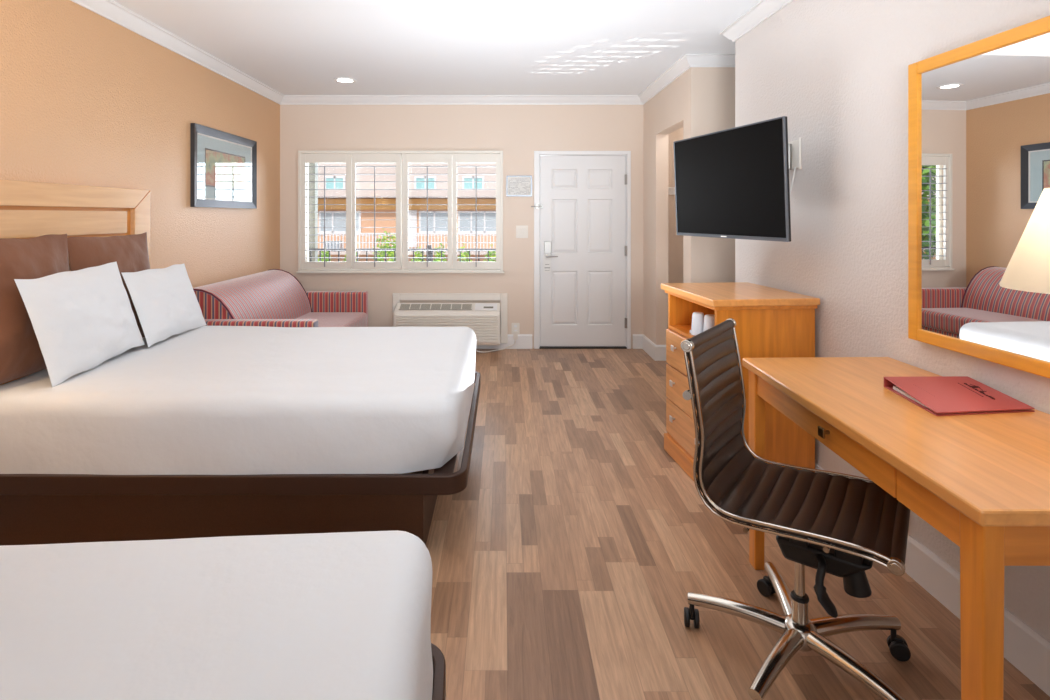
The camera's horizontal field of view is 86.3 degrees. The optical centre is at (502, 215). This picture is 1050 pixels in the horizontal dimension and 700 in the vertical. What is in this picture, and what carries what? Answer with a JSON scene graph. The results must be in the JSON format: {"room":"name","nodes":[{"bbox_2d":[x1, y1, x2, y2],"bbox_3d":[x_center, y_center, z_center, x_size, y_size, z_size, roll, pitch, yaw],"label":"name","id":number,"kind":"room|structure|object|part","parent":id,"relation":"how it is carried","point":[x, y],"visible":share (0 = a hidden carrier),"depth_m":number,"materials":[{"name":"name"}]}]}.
{"room":"hotel room","nodes":[
{"label":"hotel room","id":0,"kind":"room"},
{"bbox_2d":[0,0,279,287],"bbox_3d":[-2.425,0.075,1.930,0.120,2.670,8.260,0,0,0],"label":"wall","id":1,"kind":"structure","parent":0,"point":[87,99],"depth_m":3.58,"materials":[{"name":"brown paint"}]},
{"bbox_2d":[0,179,149,384],"bbox_3d":[-2.332,0.347,2.837,0.066,1.025,1.635,0,0,0],"label":"headboard","id":2,"kind":"object","parent":1,"relation":"attached to","point":[27,209],"visible":0.38,"depth_m":2.98,"materials":[{"name":"brown wood"}]},
{"bbox_3d":[-2.333,-0.105,2.837,0.065,0.120,1.630,0,0,0],"label":"rail","id":3,"kind":"part","parent":2,"relation":"part of","materials":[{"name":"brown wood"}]},
{"bbox_2d":[190,123,256,208],"bbox_3d":[-2.349,-0.383,4.771,0.032,0.635,1.069,0,0,0],"label":"framed picture","id":4,"kind":"object","parent":1,"relation":"attached to","point":[223,165],"visible":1,"depth_m":4.67,"materials":[{"name":"grey metal"}]},
{"bbox_2d":[206,150,244,188],"bbox_3d":[-2.356,-0.383,4.771,0.002,0.281,0.665,0,0,0],"label":"print","id":5,"kind":"object","parent":4,"relation":"attached to","point":[224,169],"depth_m":4.74},
{"bbox_2d":[476,334,531,348],"bbox_3d":[-1.028,1.335,1.870,2.675,0.150,8.140,0,0,0],"label":"baseboard","id":6,"kind":"structure","parent":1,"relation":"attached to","point":[524,341],"depth_m":5.92,"materials":[{"name":"white paint"}]},
{"bbox_2d":[112,0,759,94],"bbox_3d":[0.300,-1.320,1.850,5.800,0.120,8.500,0,0,0],"label":"ceiling","id":7,"kind":"structure","parent":0,"point":[291,47],"depth_m":4.03,"materials":[{"name":"white paint"}]},
{"bbox_2d":[333,77,356,82],"bbox_3d":[-1.467,-1.254,5.200,0.210,0.009,0.210,0,0,0],"label":"recessed light","id":8,"kind":"object","parent":7,"relation":"in","point":[337,79],"visible":1,"depth_m":5.19,"materials":[{"name":"white paint"}]},
{"bbox_2d":[338,79,352,81],"bbox_3d":[-1.467,-1.256,5.200,0.144,0.001,0.144,0,0,0],"label":"diffuser","id":9,"kind":"object","parent":8,"relation":"attached to","point":[342,80],"depth_m":5.21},
{"bbox_2d":[280,105,682,347],"bbox_3d":[-0.058,0.075,6.000,4.615,2.670,0.120,0,0,0],"label":"wall","id":10,"kind":"structure","parent":0,"point":[518,131],"depth_m":5.94,"materials":[{"name":"beige paint"}]},
{"bbox_2d":[296,151,503,272],"bbox_3d":[-1.080,-0.038,5.951,2.190,1.291,0.178,0,0,0],"label":"window shutters","id":11,"kind":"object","parent":10,"relation":"in","point":[401,158],"depth_m":5.90,"materials":[{"name":"white paint"}]},
{"bbox_3d":[-1.869,0.011,5.867,0.010,1.054,0.010,0,0,0],"label":"tilt rod","id":12,"kind":"part","parent":11,"relation":"part of","materials":[{"name":"grey paint"}]},
{"bbox_3d":[-1.865,-0.043,5.917,0.533,1.215,0.030,0,0,0],"label":"shutter panel","id":13,"kind":"part","parent":11,"relation":"part of","materials":[{"name":"white paint"}]},
{"bbox_3d":[-1.080,-0.045,6.020,2.100,1.230,0.040,0,0,0],"label":"sash","id":14,"kind":"part","parent":11,"relation":"part of","materials":[{"name":"white paint"}]},
{"bbox_3d":[-1.344,0.011,5.867,0.010,1.054,0.010,0,0,0],"label":"tilt rod","id":15,"kind":"part","parent":11,"relation":"part of","materials":[{"name":"grey paint"}]},
{"bbox_3d":[-1.335,-0.043,5.917,0.518,1.215,0.030,0,0,0],"label":"shutter panel","id":16,"kind":"part","parent":11,"relation":"part of","materials":[{"name":"white paint"}]},
{"bbox_3d":[-0.793,0.011,5.867,0.010,1.054,0.010,0,0,0],"label":"tilt rod","id":17,"kind":"part","parent":11,"relation":"part of","materials":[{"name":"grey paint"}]},
{"bbox_3d":[-0.794,-0.043,5.917,0.512,1.215,0.030,0,0,0],"label":"shutter panel","id":18,"kind":"part","parent":11,"relation":"part of","materials":[{"name":"white paint"}]},
{"bbox_3d":[-0.277,-0.043,5.917,0.512,1.215,0.030,0,0,0],"label":"shutter panel","id":19,"kind":"part","parent":11,"relation":"part of","materials":[{"name":"white paint"}]},
{"bbox_3d":[-0.281,0.011,5.867,0.010,1.054,0.010,0,0,0],"label":"tilt rod","id":20,"kind":"part","parent":11,"relation":"part of","materials":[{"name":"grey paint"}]},
{"bbox_2d":[392,293,517,352],"bbox_3d":[-0.506,1.115,5.815,1.321,0.586,0.250,0,0,0],"label":"air conditioner","id":21,"kind":"object","parent":10,"relation":"in","point":[488,321],"visible":0.82,"depth_m":5.75,"materials":[{"name":"white plastic"}]},
{"bbox_2d":[399,304,471,309],"bbox_3d":[-0.695,0.949,5.809,0.750,0.046,0.109,0,0,0],"label":"outlet","id":22,"kind":"object","parent":21,"relation":"attached to","point":[401,306],"depth_m":5.80,"materials":[{"name":"white plastic"}]},
{"bbox_3d":[-0.175,0.948,5.809,0.230,0.053,0.127,0,0,0],"label":"control panel","id":23,"kind":"part","parent":21,"relation":"part of","materials":[{"name":"white paint"}]},
{"bbox_3d":[-0.066,1.316,5.826,0.486,0.183,0.089,0,0,-19],"label":"power cord","id":24,"kind":"part","parent":21,"relation":"part of","materials":[{"name":"white plastic"}]},
{"bbox_2d":[512,323,519,333],"bbox_3d":[0.133,1.198,5.936,0.085,0.117,0.008,0,0,0],"label":"power outlet","id":25,"kind":"object","parent":10,"relation":"attached to","point":[515,326],"visible":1,"depth_m":5.93,"materials":[{"name":"white plastic"}]},
{"bbox_2d":[506,176,531,195],"bbox_3d":[0.172,-0.312,5.933,0.270,0.217,0.014,0,0,0],"label":"framed notice","id":26,"kind":"object","parent":10,"relation":"attached to","point":[515,185],"visible":1,"depth_m":5.93,"materials":[{"name":"white paper"}]},
{"bbox_2d":[509,181,529,193],"bbox_3d":[0.173,-0.309,5.932,0.227,0.159,0.001,0,0,0],"label":"print","id":27,"kind":"object","parent":26,"relation":"attached to","point":[515,187],"depth_m":5.93,"materials":[{"name":"grey paper"}]},
{"bbox_2d":[516,226,527,237],"bbox_3d":[0.202,0.172,5.934,0.127,0.133,0.011,0,0,0],"label":"light switch","id":28,"kind":"object","parent":10,"relation":"attached to","point":[521,231],"visible":1,"depth_m":5.93,"materials":[{"name":"white plastic"}]},
{"bbox_2d":[531,151,630,348],"bbox_3d":[0.824,0.363,5.960,1.056,2.094,0.160,0,0,0],"label":"door","id":29,"kind":"structure","parent":10,"relation":"in","point":[582,206],"depth_m":5.95,"materials":[{"name":"white paint"}]},
{"bbox_2d":[543,254,550,271],"bbox_3d":[0.466,0.502,5.905,0.078,0.195,0.003,0,0,0],"label":"hanger","id":30,"kind":"object","parent":29,"relation":"hanging from","point":[546,260],"visible":1,"depth_m":5.90,"materials":[{"name":"white paper"}]},
{"bbox_3d":[0.475,0.350,5.942,0.074,0.148,0.020,0,0,0],"label":"lock plate","id":31,"kind":"part","parent":29,"relation":"part of","materials":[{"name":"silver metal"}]},
{"bbox_2d":[668,187,674,194],"bbox_3d":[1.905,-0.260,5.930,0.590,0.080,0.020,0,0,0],"label":"light switch","id":32,"kind":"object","parent":10,"relation":"attached to","point":[671,190],"depth_m":5.92,"materials":[{"name":"white paint"}]},
{"bbox_2d":[643,67,734,344],"bbox_3d":[2.245,0.075,5.190,1.510,2.670,1.500,0,0,0],"label":"wall","id":33,"kind":"structure","parent":0,"point":[701,101],"depth_m":5.01,"materials":[{"name":"beige paint"}]},
{"bbox_2d":[633,334,665,360],"bbox_3d":[1.788,1.335,5.689,0.825,0.150,0.502,0,0,0],"label":"baseboard","id":34,"kind":"structure","parent":33,"relation":"attached to","point":[640,341],"depth_m":5.63,"materials":[{"name":"white paint"}]},
{"bbox_2d":[404,348,1049,699],"bbox_3d":[0.300,1.470,1.850,5.800,0.120,8.500,0,0,0],"label":"floor","id":35,"kind":"structure","parent":0,"point":[567,562],"depth_m":2.19,"materials":[{"name":"brown wood"}]},
{"bbox_2d":[0,530,445,699],"bbox_3d":[-1.169,1.072,0.562,2.160,0.676,1.555,0,0,-4],"label":"bed","id":36,"kind":"object","parent":35,"relation":"on","point":[339,615],"visible":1,"depth_m":1.04,"materials":[{"name":"white fabric"}]},
{"bbox_3d":[-1.169,1.097,0.562,2.160,0.077,1.555,0,0,-4],"label":"frame rail","id":37,"kind":"part","parent":36,"relation":"part of","materials":[{"name":"brown wood"}]},
{"bbox_2d":[0,326,480,545],"bbox_3d":[-1.225,1.073,3.050,2.150,0.675,1.560,0,0,0],"label":"bed","id":38,"kind":"object","parent":35,"relation":"on","point":[203,431],"visible":0.94,"depth_m":2.32,"materials":[{"name":"white fabric"}]},
{"bbox_2d":[0,234,69,384],"bbox_3d":[-2.201,0.418,2.550,0.168,0.649,0.650,0,0,0],"label":"pillow","id":39,"kind":"object","parent":38,"relation":"on","point":[21,355],"visible":0.55,"depth_m":2.49,"materials":[{"name":"brown fabric"}]},
{"bbox_2d":[14,262,144,386],"bbox_3d":[-2.050,0.502,2.777,0.192,0.490,0.729,0,0,-7],"label":"pillow","id":40,"kind":"object","parent":38,"relation":"on","point":[82,319],"visible":1,"depth_m":2.65,"materials":[{"name":"white fabric"}]},
{"bbox_2d":[67,232,149,337],"bbox_3d":[-2.202,0.421,3.190,0.169,0.637,0.650,0,0,0],"label":"pillow","id":41,"kind":"object","parent":38,"relation":"on","point":[130,252],"visible":0.32,"depth_m":3.15,"materials":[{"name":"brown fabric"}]},
{"bbox_2d":[122,264,205,346],"bbox_3d":[-2.062,0.530,3.450,0.187,0.420,0.620,0,0,0],"label":"pillow","id":42,"kind":"object","parent":38,"relation":"on","point":[165,302],"visible":1,"depth_m":3.35,"materials":[{"name":"white fabric"}]},
{"bbox_3d":[-1.315,1.272,2.333,1.970,0.275,0.025,0,0,0],"label":"panel","id":43,"kind":"part","parent":38,"relation":"part of","materials":[{"name":"brown wood"}]},
{"bbox_3d":[-1.229,0.900,3.049,2.111,0.330,1.538,0,0,0],"label":"mattress","id":44,"kind":"part","parent":38,"relation":"part of","materials":[{"name":"white fabric"}]},
{"bbox_3d":[-1.225,1.097,3.050,2.150,0.077,1.560,0,0,0],"label":"frame rail","id":45,"kind":"part","parent":38,"relation":"part of","materials":[{"name":"brown metal"}]},
{"bbox_3d":[-0.343,1.272,3.050,0.025,0.275,1.410,0,0,0],"label":"foot panel","id":46,"kind":"part","parent":38,"relation":"part of","materials":[{"name":"brown wood"}]},
{"bbox_2d":[193,269,367,326],"bbox_3d":[-1.837,0.967,4.775,1.028,0.886,1.690,0,0,0],"label":"sofa","id":47,"kind":"object","parent":35,"relation":"on","point":[272,297],"visible":0.23,"depth_m":4.79,"materials":[{"name":"fabric"}]},
{"bbox_3d":[-2.110,0.845,4.029,0.446,0.611,0.007,0,0,0],"label":"panel","id":48,"kind":"part","parent":47,"relation":"part of","materials":[{"name":"fabric"}]},
{"bbox_3d":[-2.110,0.845,4.765,0.470,0.630,1.470,0,0,0],"label":"backrest","id":49,"kind":"part","parent":47,"relation":"part of","materials":[{"name":"fabric"}]},
{"bbox_3d":[-1.835,1.038,3.990,1.010,0.585,0.120,0,0,0],"label":"armrest","id":50,"kind":"part","parent":47,"relation":"part of","materials":[{"name":"fabric"}]},
{"bbox_2d":[296,312,366,326],"bbox_3d":[-1.657,1.022,4.775,0.668,0.177,1.430,0,0,0],"label":"seat cushion","id":51,"kind":"object","parent":47,"relation":"on","point":[325,319],"depth_m":5.14,"materials":[{"name":"fabric"}]},
{"bbox_3d":[-1.845,1.042,5.560,0.990,0.575,0.120,0,0,0],"label":"armrest","id":52,"kind":"part","parent":47,"relation":"part of","materials":[{"name":"fabric"}]},
{"bbox_2d":[661,282,819,480],"bbox_3d":[1.260,0.910,3.085,0.563,1.000,0.680,0,0,-5],"label":"dresser","id":53,"kind":"object","parent":35,"relation":"on","point":[770,322],"visible":0.48,"depth_m":2.80,"materials":[{"name":"brown wood"}]},
{"bbox_3d":[1.012,0.780,3.212,0.042,0.200,0.294,0,0,-6],"label":"drawer","id":54,"kind":"part","parent":53,"relation":"part of","materials":[{"name":"brown wood"}]},
{"bbox_3d":[1.032,1.302,3.063,0.030,0.015,0.610,0,0,-6],"label":"frame","id":55,"kind":"part","parent":53,"relation":"part of","materials":[{"name":"brown wood"}]},
{"bbox_3d":[1.026,0.987,3.062,0.042,0.197,0.596,0,0,-6],"label":"drawer","id":56,"kind":"part","parent":53,"relation":"part of","materials":[{"name":"brown wood"}]},
{"bbox_2d":[670,325,694,337],"bbox_3d":[1.271,0.665,3.086,0.500,0.020,0.570,0,0,-5],"label":"shelf","id":57,"kind":"object","parent":53,"relation":"attached to","point":[679,331],"depth_m":3.23,"materials":[{"name":"brown wood"}]},
{"bbox_3d":[1.026,1.192,3.062,0.042,0.197,0.596,0,0,-6],"label":"drawer","id":58,"kind":"part","parent":53,"relation":"part of","materials":[{"name":"brown wood"}]},
{"bbox_3d":[1.250,0.887,3.380,0.515,0.845,0.020,0,0,-6],"label":"panel","id":59,"kind":"part","parent":53,"relation":"part of","materials":[{"name":"brown wood"}]},
{"bbox_3d":[1.272,0.455,3.086,0.535,0.020,0.644,0,0,-5],"label":"moulding","id":60,"kind":"part","parent":53,"relation":"part of","materials":[{"name":"brown wood"}]},
{"bbox_3d":[1.307,0.887,2.793,0.515,0.845,0.020,0,0,-5],"label":"panel","id":61,"kind":"part","parent":53,"relation":"part of","materials":[{"name":"brown wood"}]},
{"bbox_3d":[1.174,0.646,2.996,0.266,0.017,0.302,0,0,0],"label":"serving tray","id":62,"kind":"object","parent":53,"relation":"on","visible":0},
{"bbox_2d":[691,312,703,334],"bbox_3d":[1.063,0.588,3.051,0.074,0.120,0.074,0,0,0],"label":"plastic cup","id":63,"kind":"object","parent":62,"relation":"on","point":[697,326],"visible":0.77,"depth_m":3.02,"materials":[{"name":"white"}]},
{"bbox_2d":[703,314,714,331],"bbox_3d":[1.101,0.588,2.974,0.074,0.120,0.074,0,0,0],"label":"plastic cup","id":64,"kind":"object","parent":62,"relation":"on","point":[709,319],"visible":0.55,"depth_m":2.95,"materials":[{"name":"white plastic"}]},
{"bbox_2d":[681,318,910,699],"bbox_3d":[0.899,0.899,1.735,0.669,1.023,0.689,0,0,-44],"label":"office chair","id":65,"kind":"object","parent":35,"relation":"on","point":[833,524],"visible":0.98,"depth_m":1.74,"materials":[{"name":"black leather"}]},
{"bbox_3d":[0.774,1.299,1.840,0.320,0.055,0.056,0,0,29],"label":"leg","id":66,"kind":"part","parent":65,"relation":"part of","materials":[{"name":"silver metal"}]},
{"bbox_3d":[0.801,1.299,1.633,0.320,0.055,0.056,0,0,-43],"label":"leg","id":67,"kind":"part","parent":65,"relation":"part of","materials":[{"name":"silver metal"}]},
{"bbox_3d":[0.963,1.299,1.929,0.056,0.055,0.320,0,0,11],"label":"leg","id":68,"kind":"part","parent":65,"relation":"part of","materials":[{"name":"silver metal"}]},
{"bbox_3d":[0.779,0.658,1.581,0.551,0.508,0.010,0,0,38],"label":"rail","id":69,"kind":"part","parent":65,"relation":"part of","materials":[{"name":"silver metal"}]},
{"bbox_3d":[1.062,0.658,1.944,0.551,0.508,0.010,0,0,38],"label":"rail","id":70,"kind":"part","parent":65,"relation":"part of","materials":[{"name":"silver metal"}]},
{"bbox_3d":[0.932,1.076,1.635,0.062,0.130,0.110,0,0,0],"label":"lever","id":71,"kind":"part","parent":65,"relation":"part of","materials":[{"name":"black plastic"}]},
{"bbox_3d":[0.989,0.980,1.709,0.190,0.080,0.100,0,0,38],"label":"seat plate","id":72,"kind":"part","parent":65,"relation":"part of","materials":[{"name":"black plastic"}]},
{"bbox_3d":[1.106,1.299,1.778,0.320,0.055,0.056,0,0,-7],"label":"leg","id":73,"kind":"part","parent":65,"relation":"part of","materials":[{"name":"silver metal"}]},
{"bbox_3d":[1.006,1.299,1.594,0.056,0.055,0.320,0,0,-25],"label":"leg","id":74,"kind":"part","parent":65,"relation":"part of","materials":[{"name":"silver metal"}]},
{"bbox_3d":[1.050,1.078,1.661,0.074,0.086,0.071,0,0,0],"label":"tension knob","id":75,"kind":"part","parent":65,"relation":"part of","materials":[{"name":"black plastic"}]},
{"bbox_2d":[742,357,1049,699],"bbox_3d":[1.287,0.998,1.717,0.678,0.825,1.215,0,0,0],"label":"desk","id":76,"kind":"object","parent":35,"relation":"on","point":[982,481],"visible":0.94,"depth_m":1.39,"materials":[{"name":"brown wood"}]},
{"bbox_3d":[1.023,1.014,2.256,0.045,0.791,0.062,0,0,0],"label":"leg","id":77,"kind":"part","parent":76,"relation":"part of","materials":[{"name":"brown wood"}]},
{"bbox_3d":[0.977,0.658,1.700,0.027,0.028,0.030,0,0,0],"label":"knob","id":78,"kind":"part","parent":76,"relation":"part of","materials":[{"name":"black metal"}]},
{"bbox_3d":[1.137,0.664,1.695,0.314,0.087,0.586,0,0,0],"label":"drawer","id":79,"kind":"part","parent":76,"relation":"part of","materials":[{"name":"brown wood"}]},
{"bbox_2d":[884,376,1034,415],"bbox_3d":[1.426,0.567,1.774,0.328,0.035,0.287,0,0,0],"label":"binder","id":80,"kind":"object","parent":76,"relation":"on","point":[938,395],"visible":1,"depth_m":1.75,"materials":[{"name":"red"}]},
{"bbox_3d":[0.990,1.014,1.159,0.045,0.791,0.062,0,0,0],"label":"leg","id":81,"kind":"part","parent":76,"relation":"part of","materials":[{"name":"brown wood"}]},
{"bbox_2d":[999,188,1049,293],"bbox_3d":[1.400,0.259,1.360,0.292,0.653,0.292,0,0,0],"label":"desk lamp","id":82,"kind":"object","parent":76,"relation":"on","point":[1028,269],"visible":1,"depth_m":1.36,"materials":[{"name":"beige fabric"}]},
{"bbox_2d":[735,0,1049,640],"bbox_3d":[1.697,0.075,0.794,0.120,2.670,5.986,0,0,-1],"label":"wall","id":83,"kind":"structure","parent":0,"point":[837,70],"depth_m":2.51,"materials":[{"name":"white paint"}]},
{"bbox_2d":[70,0,734,104],"bbox_3d":[0.318,-1.218,1.870,5.365,0.085,8.140,0,0,0],"label":"trim","id":84,"kind":"structure","parent":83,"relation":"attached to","point":[111,10],"depth_m":5.30,"materials":[{"name":"white paint"}]},
{"bbox_2d":[720,0,792,41],"bbox_3d":[1.599,-1.218,0.829,0.211,0.085,6.062,0,0,0],"label":"trim","id":85,"kind":"structure","parent":83,"relation":"attached to","point":[762,10],"depth_m":3.44,"materials":[{"name":"white paint"}]},
{"bbox_2d":[788,137,800,193],"bbox_3d":[1.416,-0.226,3.113,0.341,0.378,0.277,0,0,0],"label":"wall mount","id":86,"kind":"object","parent":83,"relation":"attached to","point":[794,147],"depth_m":3.01,"materials":[{"name":"white plastic"}]},
{"bbox_2d":[673,116,790,241],"bbox_3d":[1.241,-0.172,3.106,0.085,0.594,0.948,0,0,-15],"label":"television","id":87,"kind":"object","parent":86,"relation":"attached to","point":[733,183],"visible":1,"depth_m":2.98,"materials":[{"name":"black plastic"}]},
{"bbox_3d":[1.443,-0.320,3.098,0.180,0.140,0.252,0,0,-43],"label":"arm","id":88,"kind":"part","parent":86,"relation":"part of","materials":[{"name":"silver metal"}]},
{"bbox_3d":[1.580,-0.330,3.053,0.012,0.170,0.155,0,0,0],"label":"wall plate","id":89,"kind":"part","parent":86,"relation":"part of","materials":[{"name":"white plastic"}]},
{"bbox_2d":[815,463,1049,695],"bbox_3d":[1.629,1.335,0.800,0.151,0.150,6.001,0,0,0],"label":"baseboard","id":90,"kind":"structure","parent":83,"relation":"attached to","point":[1026,649],"depth_m":1.78,"materials":[{"name":"white paint"}]},
{"bbox_2d":[908,16,1049,378],"bbox_3d":[1.590,-0.053,1.674,0.020,1.053,0.970,0,0,-2],"label":"wall mirror","id":91,"kind":"object","parent":83,"relation":"attached to","point":[979,111],"visible":1,"depth_m":1.86,"materials":[{"name":"brown wood"}]},
{"label":"outside","id":92,"kind":"structure","parent":0,"visible":0},
{"bbox_3d":[-10.000,4.485,43.050,100.000,0.150,73.900,0,0,0],"label":"ground","id":93,"kind":"structure","parent":92,"visible":0},
{"bbox_2d":[318,251,330,261],"bbox_3d":[-4.454,2.608,13.896,0.548,3.605,0.854,0,0,0],"label":"shrub","id":94,"kind":"object","parent":93,"relation":"on","point":[322,252],"visible":0.08,"depth_m":13.88,"materials":[{"name":"green plant"}]},
{"bbox_2d":[373,231,395,261],"bbox_3d":[-3.097,2.355,15.099,0.909,4.110,0.848,0,0,0],"label":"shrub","id":95,"kind":"object","parent":93,"relation":"on","point":[383,238],"visible":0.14,"depth_m":15.02,"materials":[{"name":"green plant"}]},
{"bbox_2d":[388,244,395,261],"bbox_3d":[-2.710,2.521,14.152,0.576,3.777,0.811,0,0,15],"label":"shrub","id":96,"kind":"object","parent":93,"relation":"on","point":[391,254],"visible":0.02,"depth_m":14.07,"materials":[{"name":"green plant"}]},
{"bbox_2d":[318,163,495,261],"bbox_3d":[-13.000,-0.690,39.090,54.000,10.200,9.820,0,0,0],"label":"apartment building","id":97,"kind":"structure","parent":93,"relation":"on","point":[331,196],"depth_m":35.75,"materials":[{"name":"brown paint"}]},
{"bbox_3d":[-10.623,-2.025,35.375,1.118,0.700,0.030,0,0,0],"label":"pane","id":98,"kind":"part","parent":97,"relation":"part of","materials":[{"name":"teal glass"}]},
{"bbox_3d":[-10.479,0.418,35.975,2.500,1.214,0.030,0,0,0],"label":"pane","id":99,"kind":"part","parent":97,"relation":"part of","materials":[{"name":"grey glass"}]},
{"bbox_3d":[-13.000,-1.366,35.300,54.000,0.482,1.400,0,0,0],"label":"cornice","id":100,"kind":"part","parent":97,"relation":"part of","materials":[{"name":"beige paint"}]},
{"bbox_3d":[-10.970,1.635,34.220,38.060,1.150,0.080,0,0,0],"label":"balcony railing","id":101,"kind":"part","parent":97,"relation":"part of","materials":[{"name":"white"}]},
{"bbox_3d":[-5.802,0.836,35.950,0.546,2.379,0.100,0,0,0],"label":"balcony door","id":102,"kind":"part","parent":97,"relation":"part of","materials":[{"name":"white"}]},
{"bbox_3d":[-4.902,-2.025,35.375,1.182,0.700,0.030,0,0,0],"label":"pane","id":103,"kind":"part","parent":97,"relation":"part of","materials":[{"name":"teal glass"}]},
{"bbox_3d":[-4.404,0.418,35.975,1.793,1.214,0.030,0,0,0],"label":"pane","id":104,"kind":"part","parent":97,"relation":"part of","materials":[{"name":"grey glass"}]},
{"bbox_3d":[-1.880,-2.025,35.375,1.182,0.700,0.030,0,0,0],"label":"pane","id":105,"kind":"part","parent":97,"relation":"part of","materials":[{"name":"teal glass"}]},
{"bbox_3d":[-1.607,0.418,35.975,2.371,1.214,0.030,0,0,0],"label":"pane","id":106,"kind":"part","parent":97,"relation":"part of","materials":[{"name":"grey glass"}]},
{"bbox_2d":[410,247,425,261],"bbox_3d":[-2.125,2.575,14.138,0.570,3.671,0.866,0,0,0],"label":"shrub","id":107,"kind":"object","parent":93,"relation":"on","point":[418,254],"visible":0.02,"depth_m":14.09,"materials":[{"name":"green plant"}]},
{"bbox_2d":[433,243,446,261],"bbox_3d":[-1.555,2.537,13.766,0.558,3.746,0.808,0,0,0],"label":"shrub","id":108,"kind":"object","parent":93,"relation":"on","point":[436,252],"visible":0.06,"depth_m":13.68,"materials":[{"name":"green plant"}]},
{"bbox_2d":[458,243,471,261],"bbox_3d":[-0.919,2.527,13.734,0.556,3.766,0.849,0,0,0],"label":"shrub","id":109,"kind":"object","parent":93,"relation":"on","point":[464,254],"visible":0.02,"depth_m":13.68,"materials":[{"name":"green plant"}]},
{"bbox_2d":[484,244,495,261],"bbox_3d":[-0.281,2.558,14.079,0.557,3.704,0.849,0,0,0],"label":"shrub","id":110,"kind":"object","parent":93,"relation":"on","point":[490,252],"visible":0.06,"depth_m":14.06,"materials":[{"name":"green plant"}]},
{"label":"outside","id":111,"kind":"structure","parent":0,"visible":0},
{"bbox_3d":[-2.000,1.500,6.725,12.000,0.140,1.250,0,0,0],"label":"walkway slab","id":112,"kind":"object","parent":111,"visible":0},
{"bbox_2d":[309,163,317,261],"bbox_3d":[-2.487,-0.180,7.295,0.115,3.220,0.110,0,0,0],"label":"post","id":113,"kind":"object","parent":112,"relation":"on","point":[313,194],"visible":0.21,"depth_m":7.24,"materials":[{"name":"grey"}]},
{"bbox_2d":[309,245,495,261],"bbox_3d":[-1.250,0.905,7.200,9.500,1.050,0.060,0,0,0],"label":"walkway railing","id":114,"kind":"object","parent":112,"relation":"on","point":[430,253],"visible":0.02,"depth_m":7.19,"materials":[{"name":"metal"}]},
{"bbox_3d":[-1.250,0.440,7.200,9.500,0.030,0.040,0,0,0],"label":"rail","id":115,"kind":"part","parent":114,"relation":"part of","materials":[{"name":"metal"}]},
{"bbox_3d":[-0.950,0.905,7.200,0.060,1.050,0.060,0,0,0],"label":"post","id":116,"kind":"part","parent":114,"relation":"part of","materials":[{"name":"metal"}]}
]}

